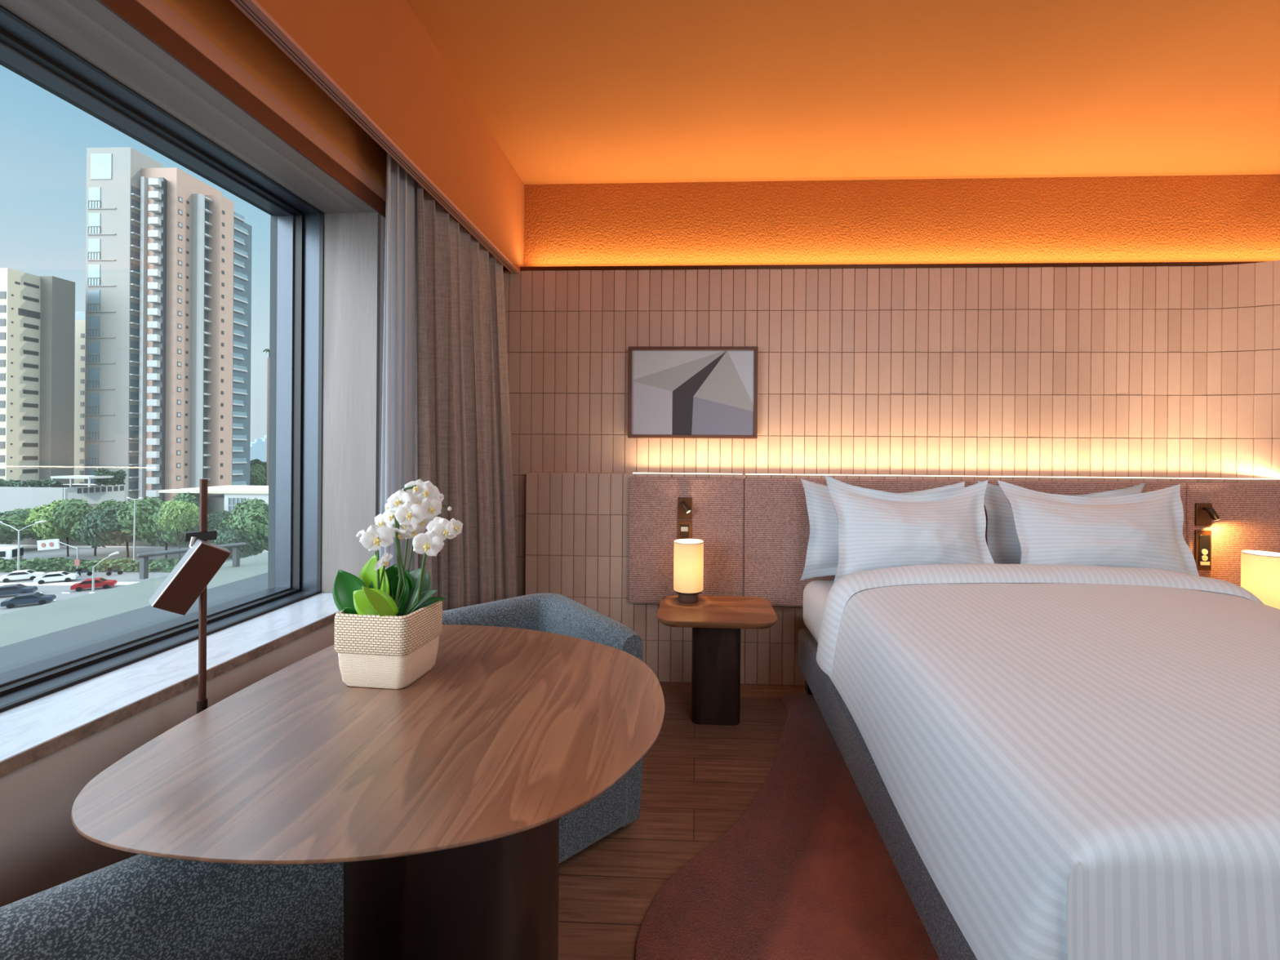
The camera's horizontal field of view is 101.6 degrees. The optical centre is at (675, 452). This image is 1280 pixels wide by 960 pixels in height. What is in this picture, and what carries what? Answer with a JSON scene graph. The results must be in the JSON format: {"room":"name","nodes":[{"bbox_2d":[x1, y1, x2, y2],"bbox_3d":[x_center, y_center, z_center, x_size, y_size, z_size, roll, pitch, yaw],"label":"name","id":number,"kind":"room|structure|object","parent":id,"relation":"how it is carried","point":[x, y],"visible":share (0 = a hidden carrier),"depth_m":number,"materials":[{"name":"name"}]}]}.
{"room":"hotel room","nodes":[
{"label":"hotel room","id":0,"kind":"room"},
{"bbox_2d":[0,0,386,906],"bbox_3d":[-1.436,-0.166,0.409,0.430,2.935,5.900,0,0,2],"label":"wall","id":1,"kind":"structure","parent":0,"point":[42,849],"depth_m":1.30,"materials":[{"name":"beige paint"}]},
{"bbox_2d":[0,0,381,777],"bbox_3d":[-1.431,-0.196,0.549,0.436,1.720,3.220,0,0,2],"label":"window","id":2,"kind":"structure","parent":1,"relation":"in","point":[325,320],"depth_m":1.74,"materials":[{"name":"grey metal"}]},
{"bbox_2d":[230,0,524,273],"bbox_3d":[-1.131,-1.350,0.310,0.186,0.563,5.728,0,0,2],"label":"curtain pelmet","id":3,"kind":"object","parent":1,"relation":"attached to","point":[375,60],"depth_m":1.89,"materials":[{"name":"orange paint"}]},
{"bbox_2d":[379,152,414,571],"bbox_3d":[-1.083,0.046,2.026,0.053,2.485,0.182,0,0,2],"label":"sheer curtain","id":4,"kind":"object","parent":1,"relation":"hanging from","point":[397,433],"visible":0.51,"depth_m":2.04,"materials":[{"name":"white fabric"}]},
{"bbox_2d":[414,179,516,610],"bbox_3d":[-1.001,0.021,2.549,0.204,2.535,0.900,0,0,2],"label":"drape","id":5,"kind":"object","parent":1,"relation":"hanging from","point":[463,446],"visible":0.56,"depth_m":2.42,"materials":[{"name":"beige fabric"}]},
{"bbox_2d":[558,681,805,959],"bbox_3d":[0.861,1.369,0.265,5.520,0.100,5.800,0,0,2],"label":"floor","id":6,"kind":"structure","parent":0,"point":[698,780],"depth_m":1.87,"materials":[{"name":"brown wood"}]},
{"bbox_2d":[0,853,343,959],"bbox_3d":[-0.616,0.952,0.538,0.710,0.712,0.657,0,0,39],"label":"armchair","id":7,"kind":"object","parent":6,"relation":"on","point":[138,907],"visible":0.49,"depth_m":0.78,"materials":[{"name":"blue fabric"}]},
{"bbox_2d":[148,479,231,713],"bbox_3d":[-1.094,0.682,1.200,0.160,1.243,0.156,0,0,-31],"label":"reading lamp","id":8,"kind":"object","parent":6,"relation":"on","point":[189,579],"visible":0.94,"depth_m":1.16,"materials":[{"name":"brown metal"}]},
{"bbox_2d":[71,624,665,959],"bbox_3d":[-0.530,0.938,1.215,1.012,0.740,0.983,0,0,2],"label":"table","id":9,"kind":"object","parent":6,"relation":"on","point":[442,797],"visible":0.87,"depth_m":1.03,"materials":[{"name":"brown wood"}]},
{"bbox_2d":[332,479,463,688],"bbox_3d":[-0.697,0.316,1.306,0.310,0.499,0.189,0,0,6],"label":"potted orchid","id":10,"kind":"object","parent":9,"relation":"on","point":[388,625],"visible":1,"depth_m":1.28,"materials":[{"name":"green plant"}]},
{"bbox_2d":[334,600,442,688],"bbox_3d":[-0.720,0.477,1.319,0.202,0.178,0.179,0,0,2],"label":"pot","id":11,"kind":"object","parent":10,"relation":"attached to","point":[392,647],"depth_m":1.24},
{"bbox_2d":[442,592,643,862],"bbox_3d":[-0.582,0.951,1.846,0.710,0.712,0.657,0,0,-42],"label":"armchair","id":12,"kind":"object","parent":6,"relation":"on","point":[618,806],"visible":0.21,"depth_m":1.87,"materials":[{"name":"blue fabric"}]},
{"bbox_2d":[657,595,777,725],"bbox_3d":[0.202,1.045,2.609,0.572,0.535,0.444,0,0,2],"label":"nightstand","id":13,"kind":"object","parent":6,"relation":"on","point":[716,622],"visible":0.99,"depth_m":2.51,"materials":[{"name":"brown wood"}]},
{"bbox_2d":[673,538,703,604],"bbox_3d":[0.070,0.664,2.767,0.156,0.402,0.239,0,0,2],"label":"table lamp","id":14,"kind":"object","parent":13,"relation":"on","point":[688,553],"visible":1,"depth_m":2.66,"materials":[{"name":"beige fabric"}]},
{"bbox_2d":[634,691,939,959],"bbox_3d":[1.301,1.314,1.696,2.782,0.015,2.307,0,0,2],"label":"rug","id":15,"kind":"object","parent":6,"relation":"on","point":[806,872],"visible":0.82,"depth_m":1.57,"materials":[{"name":"red carpet"}]},
{"bbox_2d":[797,628,977,959],"bbox_3d":[1.570,1.143,1.868,1.868,0.329,2.000,0,0,2],"label":"frame","id":16,"kind":"object","parent":15,"relation":"on","point":[949,943],"visible":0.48,"depth_m":1.56,"materials":[{"name":"grey fabric"}]},
{"bbox_2d":[803,580,834,642],"bbox_3d":[1.574,0.837,1.905,1.839,0.282,1.895,0,0,2],"label":"mattress","id":17,"kind":"object","parent":16,"relation":"on","point":[815,593],"visible":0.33,"depth_m":2.64,"materials":[{"name":"white fabric"}]},
{"bbox_2d":[800,478,964,580],"bbox_3d":[1.099,0.415,2.766,0.862,0.546,0.200,0,0,6],"label":"pillow","id":18,"kind":"object","parent":17,"relation":"on","point":[822,553],"visible":0.19,"depth_m":2.76,"materials":[{"name":"white fabric"}]},
{"bbox_2d":[824,475,994,584],"bbox_3d":[1.175,0.406,2.586,0.840,0.578,0.230,0,0,2],"label":"pillow","id":19,"kind":"object","parent":17,"relation":"on","point":[877,529],"visible":0.83,"depth_m":2.54,"materials":[{"name":"white fabric"}]},
{"bbox_2d":[816,563,1279,959],"bbox_3d":[1.563,0.781,1.633,1.952,0.552,1.635,0,0,2],"label":"duvet","id":20,"kind":"object","parent":17,"relation":"on","point":[1082,762],"visible":1,"depth_m":1.20,"materials":[{"name":"white fabric"}]},
{"bbox_2d":[977,480,1146,564],"bbox_3d":[2.040,0.423,2.735,0.861,0.540,0.205,0,0,6],"label":"pillow","id":21,"kind":"object","parent":17,"relation":"on","point":[1002,541],"visible":0.14,"depth_m":2.74,"materials":[{"name":"white fabric"}]},
{"bbox_2d":[997,480,1199,576],"bbox_3d":[2.084,0.420,2.547,0.883,0.550,0.227,0,0,5],"label":"pillow","id":22,"kind":"object","parent":17,"relation":"on","point":[1144,530],"visible":0.76,"depth_m":2.51,"materials":[{"name":"white fabric"}]},
{"bbox_3d":[2.957,1.067,2.496,0.572,0.535,0.444,0,0,2],"label":"nightstand","id":23,"kind":"object","parent":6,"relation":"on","visible":0},
{"bbox_2d":[1240,550,1279,608],"bbox_3d":[2.835,0.641,2.506,0.156,0.314,0.156,0,0,2],"label":"table lamp","id":24,"kind":"object","parent":23,"relation":"on","point":[1260,570],"visible":0.66,"depth_m":2.46,"materials":[{"name":"beige fabric"}]},
{"bbox_2d":[405,0,1279,184],"bbox_3d":[0.987,-1.675,0.309,5.720,0.120,5.900,0,0,2],"label":"ceiling","id":25,"kind":"structure","parent":0,"point":[570,91],"depth_m":2.29,"materials":[{"name":"orange paint"}]},
{"bbox_2d":[502,173,1279,685],"bbox_3d":[1.289,-0.121,3.097,4.920,2.985,0.362,0,0,2],"label":"wall","id":26,"kind":"structure","parent":0,"point":[1157,371],"depth_m":3.02,"materials":[{"name":"beige tile"}]},
{"bbox_2d":[627,476,744,604],"bbox_3d":[0.059,0.498,2.946,0.651,0.717,0.039,0,0,2],"label":"headboard panel","id":27,"kind":"object","parent":26,"relation":"attached to","point":[717,519],"visible":0.73,"depth_m":2.93,"materials":[{"name":"beige fabric"}]},
{"bbox_2d":[677,520,691,539],"bbox_3d":[0.051,0.451,2.918,0.080,0.145,0.016,0,0,2],"label":"wall socket","id":28,"kind":"object","parent":27,"relation":"attached to","point":[684,526],"visible":0.78,"depth_m":2.92,"materials":[{"name":"gold metal"}]},
{"bbox_2d":[680,526,688,531],"bbox_3d":[0.051,0.427,2.912,0.040,0.026,0.004,0,0,2],"label":"rocker switch","id":29,"kind":"object","parent":28,"relation":"attached to","point":[682,528],"depth_m":2.91,"materials":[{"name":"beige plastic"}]},
{"bbox_2d":[677,497,692,519],"bbox_3d":[0.051,0.312,2.883,0.080,0.122,0.086,0,0,2],"label":"light","id":30,"kind":"object","parent":27,"relation":"attached to","point":[684,504],"visible":1,"depth_m":2.91,"materials":[{"name":"gold metal"}]},
{"bbox_2d":[632,472,742,474],"bbox_3d":[0.069,0.120,2.988,0.625,0.004,0.020,0,0,2],"label":"led strip","id":31,"kind":"object","parent":26,"relation":"attached to","point":[633,473],"visible":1,"depth_m":2.98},
{"bbox_2d":[627,346,758,438],"bbox_3d":[0.101,-0.351,3.043,0.754,0.534,0.030,0,0,2],"label":"framed picture","id":32,"kind":"object","parent":26,"relation":"attached to","point":[674,392],"visible":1,"depth_m":3.04,"materials":[{"name":"paper"}]},
{"bbox_2d":[520,261,1267,271],"bbox_3d":[1.409,-1.079,3.024,4.690,0.022,0.032,0,0,2],"label":"trim","id":33,"kind":"structure","parent":26,"relation":"attached to","point":[1137,264],"depth_m":3.02,"materials":[{"name":"brown metal"}]},
{"bbox_2d":[745,473,1176,478],"bbox_3d":[1.580,0.131,2.926,2.360,0.004,0.020,0,0,2],"label":"led strip","id":34,"kind":"object","parent":26,"relation":"attached to","point":[745,473],"visible":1,"depth_m":2.92,"materials":[{"name":"white plastic"}]},
{"bbox_2d":[743,477,1186,606],"bbox_3d":[1.577,0.510,2.883,2.382,0.717,0.039,0,0,2],"label":"headboard panel","id":35,"kind":"object","parent":26,"relation":"attached to","point":[776,524],"visible":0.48,"depth_m":2.90,"materials":[{"name":"fabric"}]},
{"bbox_2d":[1177,477,1279,479],"bbox_3d":[3.199,0.144,2.859,0.840,0.004,0.020,0,0,2],"label":"led strip","id":36,"kind":"object","parent":26,"relation":"attached to","point":[1177,477],"visible":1,"depth_m":2.86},
{"bbox_2d":[1185,482,1279,586],"bbox_3d":[3.141,0.522,2.819,0.746,0.717,0.039,0,0,2],"label":"headboard panel","id":37,"kind":"object","parent":26,"relation":"attached to","point":[1248,513],"visible":0.4,"depth_m":2.81,"materials":[{"name":"beige fabric"}]},
{"bbox_2d":[1194,529,1211,570],"bbox_3d":[2.831,0.523,2.804,0.086,0.215,0.018,0,0,2],"label":"wall socket","id":38,"kind":"object","parent":37,"relation":"attached to","point":[1202,539],"visible":0.94,"depth_m":2.79,"materials":[{"name":"gold metal"}]},
{"bbox_2d":[1201,555,1208,560],"bbox_3d":[2.843,0.566,2.797,0.030,0.029,0.004,0,0,2],"label":"outlet","id":39,"kind":"object","parent":38,"relation":"attached to","point":[1204,557],"depth_m":2.80,"materials":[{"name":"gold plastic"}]},
{"bbox_2d":[1201,549,1208,555],"bbox_3d":[2.843,0.533,2.797,0.030,0.029,0.004,0,0,2],"label":"outlet","id":40,"kind":"object","parent":38,"relation":"attached to","point":[1204,552],"depth_m":2.79,"materials":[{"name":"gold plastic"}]},
{"bbox_2d":[1195,502,1219,526],"bbox_3d":[2.844,0.334,2.774,0.080,0.122,0.075,0,0,2],"label":"light","id":41,"kind":"object","parent":37,"relation":"attached to","point":[1205,513],"visible":1,"depth_m":2.80,"materials":[{"name":"gold metal"}]},
{"label":"outside","id":42,"kind":"structure","parent":0,"visible":0},
{"bbox_2d":[0,546,232,614],"bbox_3d":[-210.596,20.068,188.803,404.000,1.000,480.000,0,0,2],"label":"ground","id":43,"kind":"structure","parent":42,"point":[87,553],"depth_m":89.16,"materials":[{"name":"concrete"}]},
{"bbox_2d":[0,510,29,541],"bbox_3d":[-139.634,16.095,105.996,13.245,8.316,15.278,0,0,9],"label":"tree","id":44,"kind":"object","parent":43,"relation":"on","point":[16,512],"visible":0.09,"depth_m":107.18,"materials":[{"name":"green plant"}]},
{"bbox_2d":[0,583,38,595],"bbox_3d":[-95.063,19.752,74.611,4.470,1.500,1.800,0,0,-36],"label":"car","id":45,"kind":"object","parent":43,"relation":"on","point":[16,588],"visible":0.81,"depth_m":74.42,"materials":[{"name":"paint"}]},
{"bbox_2d":[0,507,43,546],"bbox_3d":[-134.435,15.932,106.666,13.489,8.709,13.616,0,0,-19],"label":"tree","id":46,"kind":"object","parent":43,"relation":"on","point":[17,521],"visible":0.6,"depth_m":103.81,"materials":[{"name":"green plant"}]},
{"bbox_2d":[0,569,45,582],"bbox_3d":[-104.615,19.673,83.414,4.470,1.500,1.800,0,0,-36],"label":"car","id":47,"kind":"object","parent":43,"relation":"on","point":[22,574],"visible":0.89,"depth_m":82.88,"materials":[{"name":"white paint"}]},
{"bbox_2d":[0,520,45,570],"bbox_3d":[-106.521,15.647,84.488,8.722,9.582,0.400,0,0,2],"label":"street lamp","id":48,"kind":"object","parent":43,"relation":"on","point":[42,521],"visible":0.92,"depth_m":84.39,"materials":[{"name":"metal"}]},
{"bbox_2d":[0,591,56,608],"bbox_3d":[-87.226,19.816,70.300,4.470,1.500,1.800,0,0,-38],"label":"car","id":49,"kind":"object","parent":43,"relation":"on","point":[36,597],"visible":0.99,"depth_m":69.82,"materials":[{"name":"paint"}]},
{"bbox_2d":[0,267,75,484],"bbox_3d":[-183.998,-13.853,139.551,33.270,67.312,11.983,0,0,2],"label":"building","id":50,"kind":"structure","parent":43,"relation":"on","point":[37,313],"depth_m":139.08,"materials":[{"name":"white concrete"}]},
{"bbox_2d":[32,571,79,584],"bbox_3d":[-97.973,19.725,82.504,4.470,1.500,1.800,0,0,-36],"label":"car","id":51,"kind":"object","parent":43,"relation":"on","point":[57,575],"visible":1,"depth_m":81.96,"materials":[{"name":"white paint"}]},
{"bbox_2d":[36,538,79,573],"bbox_3d":[-104.224,17.491,88.013,7.625,5.925,0.230,0,0,2],"label":"road sign","id":52,"kind":"object","parent":43,"relation":"on","point":[54,544],"visible":0.96,"depth_m":87.98,"materials":[{"name":"metal"}]},
{"bbox_2d":[0,475,124,512],"bbox_3d":[-142.848,12.698,121.049,23.676,14.871,12.168,0,0,2],"label":"podium building","id":53,"kind":"structure","parent":43,"relation":"on","point":[11,498],"depth_m":115.21,"materials":[{"name":"grey concrete"}]},
{"bbox_2d":[0,478,62,487],"bbox_3d":[-144.849,6.798,116.229,15.141,1.916,2.126,0,0,2],"label":"hedge","id":54,"kind":"object","parent":53,"relation":"on","point":[33,483],"visible":1,"depth_m":115.66,"materials":[{"name":"green plant"}]},
{"bbox_2d":[93,467,126,485],"bbox_3d":[-131.890,5.547,121.479,4.221,4.260,5.226,0,0,2],"label":"hedge","id":55,"kind":"object","parent":53,"relation":"on","point":[119,477],"visible":0.96,"depth_m":121.01,"materials":[{"name":"green plant"}]},
{"bbox_2d":[24,498,101,556],"bbox_3d":[-118.998,14.766,101.390,10.116,11.340,9.395,0,0,11],"label":"tree","id":56,"kind":"object","parent":43,"relation":"on","point":[46,530],"visible":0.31,"depth_m":98.36,"materials":[{"name":"green plant"}]},
{"bbox_2d":[0,582,137,586],"bbox_3d":[-85.153,20.574,82.061,51.472,0.001,6.685,0,0,2],"label":"lane line","id":57,"kind":"object","parent":43,"relation":"on","point":[60,583],"depth_m":81.46,"materials":[{"name":"white paint"}]},
{"bbox_2d":[74,311,85,484],"bbox_3d":[-189.357,-12.235,172.858,12.080,63.951,20.100,0,0,2],"label":"block","id":58,"kind":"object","parent":43,"relation":"on","point":[80,317],"visible":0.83,"depth_m":162.75,"materials":[{"name":"beige concrete"}]},
{"bbox_2d":[75,568,92,576],"bbox_3d":[-98.047,19.793,86.343,1.940,1.342,0.708,0,0,-38],"label":"motorcycle","id":59,"kind":"object","parent":43,"relation":"on","point":[89,573],"visible":0.94,"depth_m":86.23,"materials":[{"name":"paint"}]},
{"bbox_2d":[49,497,126,555],"bbox_3d":[-114.407,14.536,102.613,11.711,11.871,11.821,0,0,31],"label":"tree","id":60,"kind":"object","parent":43,"relation":"on","point":[78,508],"visible":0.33,"depth_m":98.28,"materials":[{"name":"green plant"}]},
{"bbox_2d":[0,556,179,572],"bbox_3d":[-102.571,19.389,90.850,35.549,2.413,6.486,0,0,2],"label":"hedge","id":61,"kind":"object","parent":43,"relation":"on","point":[60,564],"visible":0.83,"depth_m":89.71,"materials":[{"name":"green plant"}]},
{"bbox_2d":[70,577,117,591],"bbox_3d":[-87.678,19.807,78.616,4.470,1.500,1.800,0,0,-36],"label":"car","id":62,"kind":"object","parent":43,"relation":"on","point":[99,582],"visible":0.98,"depth_m":78.11,"materials":[{"name":"red paint"}]},
{"bbox_2d":[91,551,119,591],"bbox_3d":[-84.572,17.607,77.258,3.977,6.010,0.400,0,0,2],"label":"street lamp","id":63,"kind":"object","parent":43,"relation":"on","point":[117,552],"visible":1,"depth_m":77.24,"materials":[{"name":"metal"}]},
{"bbox_2d":[0,535,213,547],"bbox_3d":[-141.421,17.449,114.052,88.319,5.400,0.500,0,0,2],"label":"wall","id":64,"kind":"structure","parent":43,"relation":"on","point":[30,540],"depth_m":113.26,"materials":[{"name":"grey concrete"}]},
{"bbox_2d":[75,502,140,557],"bbox_3d":[-107.367,14.987,101.591,12.672,11.091,10.986,0,0,-14],"label":"tree","id":65,"kind":"object","parent":43,"relation":"on","point":[101,526],"visible":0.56,"depth_m":97.73,"materials":[{"name":"green plant"}]},
{"bbox_2d":[106,567,123,575],"bbox_3d":[-93.982,19.823,87.289,1.940,1.342,0.708,0,0,-38],"label":"motorcycle","id":66,"kind":"object","parent":43,"relation":"on","point":[109,569],"visible":1,"depth_m":87.03,"materials":[{"name":"paint"}]},
{"bbox_2d":[115,492,212,557],"bbox_3d":[-96.846,13.937,99.265,13.355,13.372,13.482,0,0,39],"label":"tree","id":67,"kind":"object","parent":43,"relation":"on","point":[147,509],"visible":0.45,"depth_m":95.26,"materials":[{"name":"green plant"}]},
{"bbox_2d":[84,146,252,502],"bbox_3d":[-153.757,-33.542,159.736,29.269,107.130,23.147,0,0,2],"label":"apartment tower","id":68,"kind":"structure","parent":43,"relation":"on","point":[168,340],"depth_m":151.04,"materials":[{"name":"concrete"}]},
{"bbox_2d":[155,499,199,560],"bbox_3d":[-86.721,14.407,91.639,6.393,12.595,6.883,0,0,3],"label":"tree","id":69,"kind":"object","parent":43,"relation":"on","point":[178,516],"visible":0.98,"depth_m":89.93,"materials":[{"name":"green plant"}]},
{"bbox_2d":[194,510,231,530],"bbox_3d":[-85.331,15.726,96.148,6.098,9.935,7.034,0,0,-28],"label":"tree","id":70,"kind":"object","parent":43,"relation":"on","point":[213,521],"visible":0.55,"depth_m":95.10,"materials":[{"name":"green plant"}]},
{"bbox_2d":[158,484,268,556],"bbox_3d":[-84.315,14.026,108.854,32.970,13.133,15.400,0,0,2],"label":"house","id":71,"kind":"structure","parent":43,"relation":"on","point":[231,495],"depth_m":101.78,"materials":[{"name":"paint"}]},
{"bbox_2d":[213,526,263,559],"bbox_3d":[-70.112,16.209,83.413,6.676,9.206,7.701,0,0,-38],"label":"tree","id":72,"kind":"object","parent":43,"relation":"on","point":[225,535],"visible":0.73,"depth_m":81.32,"materials":[{"name":"green plant"}]},
{"bbox_2d":[211,497,268,558],"bbox_3d":[-69.986,14.234,86.976,12.399,13.206,12.517,0,0,-26],"label":"tree","id":73,"kind":"object","parent":43,"relation":"on","point":[252,516],"visible":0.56,"depth_m":83.80,"materials":[{"name":"green plant"}]},
{"bbox_2d":[249,463,266,485],"bbox_3d":[-145.195,11.959,178.242,9.672,16.547,9.763,0,0,25],"label":"tree","id":74,"kind":"object","parent":43,"relation":"on","point":[257,476],"visible":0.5,"depth_m":177.36,"materials":[{"name":"green plant"}]},
{"bbox_2d":[249,458,266,485],"bbox_3d":[-156.876,11.221,197.336,15.677,17.872,13.591,0,0,27],"label":"tree","id":75,"kind":"object","parent":43,"relation":"on","point":[252,462],"visible":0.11,"depth_m":192.95,"materials":[{"name":"green plant"}]},
{"bbox_2d":[262,348,269,485],"bbox_3d":[-143.009,-8.655,191.972,11.245,57.482,12.104,0,0,2],"label":"tower","id":76,"kind":"structure","parent":43,"relation":"on","point":[265,349],"depth_m":186.14,"materials":[{"name":"concrete"}]},
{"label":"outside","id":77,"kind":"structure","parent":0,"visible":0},
{"bbox_2d":[0,552,267,673],"bbox_3d":[-5.468,2.708,8.232,7.640,0.915,44.000,0,0,2],"label":"roof","id":78,"kind":"structure","parent":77,"point":[33,634],"depth_m":7.17,"materials":[{"name":"grey concrete"}]},
{"bbox_2d":[136,542,246,579],"bbox_3d":[-9.013,2.010,9.766,0.140,0.455,1.525,0,0,37],"label":"roof rail","id":79,"kind":"object","parent":78,"relation":"on","point":[144,557],"visible":0.91,"depth_m":9.43,"materials":[{"name":"grey metal"}]},
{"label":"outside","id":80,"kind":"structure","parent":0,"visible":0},
{"label":"sidewalk","id":81,"kind":"object","parent":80,"visible":0},
{"bbox_2d":[0,546,23,559],"bbox_3d":[-125.186,18.659,92.526,12.700,3.200,2.600,0,0,-18],"label":"bus","id":82,"kind":"object","parent":81,"relation":"on","point":[10,552],"visible":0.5,"depth_m":93.35,"materials":[{"name":"white paint"}]},
{"bbox_2d":[126,497,142,569],"bbox_3d":[-94.631,14.135,91.126,2.722,12.779,0.400,0,0,2],"label":"street lamp","id":83,"kind":"object","parent":81,"relation":"on","point":[141,498],"visible":0.98,"depth_m":91.03,"materials":[{"name":"metal"}]},
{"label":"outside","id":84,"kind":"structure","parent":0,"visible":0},
{"bbox_2d":[0,544,140,547],"bbox_3d":[-121.062,20.275,116.437,77.312,0.001,16.838,0,0,2],"label":"sidewalk","id":85,"kind":"structure","parent":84,"point":[1,545],"depth_m":112.46,"materials":[{"name":"grey concrete"}]},
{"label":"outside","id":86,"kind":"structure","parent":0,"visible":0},
{"bbox_2d":[249,443,264,462],"bbox_3d":[-503.092,3.015,623.159,5.645,28.030,20.000,0,0,2],"label":"tower","id":87,"kind":"structure","parent":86,"point":[256,452],"depth_m":622.69,"materials":[{"name":"blue"}]},
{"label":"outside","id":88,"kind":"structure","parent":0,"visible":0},
{"bbox_2d":[250,439,266,462],"bbox_3d":[-519.399,-0.063,650.850,5.898,33.900,20.000,0,0,2],"label":"tower","id":89,"kind":"structure","parent":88,"point":[259,442],"depth_m":652.57,"materials":[{"name":"blue glass"}]},
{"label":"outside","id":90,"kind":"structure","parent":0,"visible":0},
{"bbox_2d":[260,435,266,442],"bbox_3d":[-548.657,-3.419,703.093,6.373,40.092,20.000,0,0,2],"label":"tower","id":91,"kind":"structure","parent":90,"point":[264,439],"depth_m":693.81,"materials":[{"name":"blue"}]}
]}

